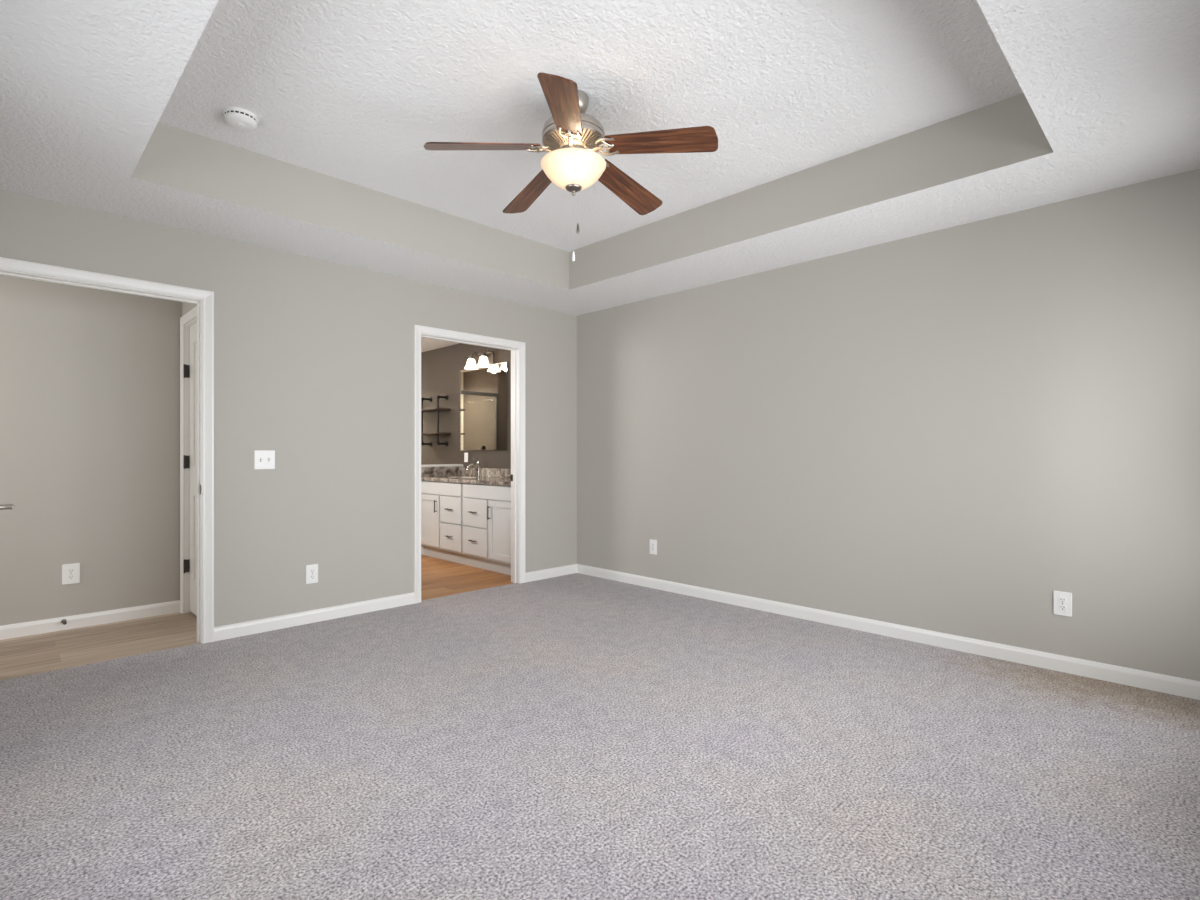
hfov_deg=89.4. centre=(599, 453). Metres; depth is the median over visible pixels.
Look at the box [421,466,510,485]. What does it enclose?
countertop
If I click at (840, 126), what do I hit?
ceiling
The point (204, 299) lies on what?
door frame
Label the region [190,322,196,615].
door
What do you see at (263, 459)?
light switch
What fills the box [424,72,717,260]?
ceiling fan
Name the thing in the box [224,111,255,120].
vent
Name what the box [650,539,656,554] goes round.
wall outlet
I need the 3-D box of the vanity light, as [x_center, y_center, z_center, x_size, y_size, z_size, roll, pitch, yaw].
[-1.316,-1.039,6.688,0.396,0.192,0.243,0,0,45]
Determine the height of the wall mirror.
0.950 m
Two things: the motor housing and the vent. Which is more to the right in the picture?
the motor housing
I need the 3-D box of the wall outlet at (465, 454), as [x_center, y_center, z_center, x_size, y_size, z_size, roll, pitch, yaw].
[-1.569,0.045,7.107,0.075,0.110,0.008,0,0,45]
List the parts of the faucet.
spout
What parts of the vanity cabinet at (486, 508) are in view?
drawer, drawer, drawer, door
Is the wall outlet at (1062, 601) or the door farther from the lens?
the door
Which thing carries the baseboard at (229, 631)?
attached to the wall at (314, 358)
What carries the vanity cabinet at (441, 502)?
on the floor
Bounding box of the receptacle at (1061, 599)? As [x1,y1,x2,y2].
[1059,597,1066,602]
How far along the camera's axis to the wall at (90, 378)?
3.98 m
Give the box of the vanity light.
[464,349,493,369]
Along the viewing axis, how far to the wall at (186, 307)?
4.24 m
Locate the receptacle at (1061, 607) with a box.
[1059,605,1066,610]
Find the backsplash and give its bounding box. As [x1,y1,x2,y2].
[462,467,510,477]
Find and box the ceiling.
[0,0,1199,351]
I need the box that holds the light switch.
[254,450,274,468]
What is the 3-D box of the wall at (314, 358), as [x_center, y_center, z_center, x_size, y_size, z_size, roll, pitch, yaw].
[-1.833,-0.060,4.230,4.450,2.500,0.115,0,0,-45]
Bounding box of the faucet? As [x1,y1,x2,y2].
[466,459,480,476]
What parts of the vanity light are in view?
lamp shade, lamp shade, plate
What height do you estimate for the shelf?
0.633 m
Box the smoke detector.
[223,107,257,130]
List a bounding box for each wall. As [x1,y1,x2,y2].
[0,189,576,626]
[0,275,181,625]
[182,302,196,324]
[421,169,1199,680]
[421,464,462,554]
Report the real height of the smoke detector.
0.049 m
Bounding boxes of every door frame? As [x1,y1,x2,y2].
[0,257,213,642]
[414,324,525,603]
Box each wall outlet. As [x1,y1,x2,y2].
[62,563,79,584]
[306,564,317,583]
[464,453,467,461]
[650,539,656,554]
[1053,591,1071,616]
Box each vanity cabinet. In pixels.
[421,480,467,564]
[463,483,510,574]
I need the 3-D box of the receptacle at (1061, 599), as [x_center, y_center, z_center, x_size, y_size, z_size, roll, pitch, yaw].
[2.395,0.758,3.140,0.004,0.028,0.033,0,0,-45]
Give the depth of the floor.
2.23 m
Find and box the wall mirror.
[460,362,507,450]
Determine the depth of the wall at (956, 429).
3.58 m
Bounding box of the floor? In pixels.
[0,555,1199,899]
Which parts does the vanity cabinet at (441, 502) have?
door, drawer, drawer, drawer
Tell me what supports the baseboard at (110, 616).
attached to the wall at (90, 378)
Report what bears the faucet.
on the countertop
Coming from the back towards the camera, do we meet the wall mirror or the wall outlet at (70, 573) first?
the wall mirror
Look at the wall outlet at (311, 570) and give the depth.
4.05 m
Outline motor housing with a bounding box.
[544,128,602,151]
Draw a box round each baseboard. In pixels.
[0,600,179,639]
[214,564,576,640]
[577,564,1199,699]
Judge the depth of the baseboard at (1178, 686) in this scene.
3.54 m
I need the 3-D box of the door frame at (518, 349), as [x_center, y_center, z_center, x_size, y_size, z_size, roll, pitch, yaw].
[-1.074,0.082,4.989,1.051,2.107,0.149,0,0,-45]
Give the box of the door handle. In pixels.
[0,504,14,509]
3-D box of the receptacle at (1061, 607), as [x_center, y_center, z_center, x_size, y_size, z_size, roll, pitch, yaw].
[2.395,0.797,3.140,0.004,0.028,0.033,0,0,-45]
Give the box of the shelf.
[421,395,450,446]
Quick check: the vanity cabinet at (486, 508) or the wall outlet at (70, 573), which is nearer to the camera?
the wall outlet at (70, 573)
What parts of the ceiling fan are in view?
blade, blade, blade, pull chain, lamp shade, blade, blade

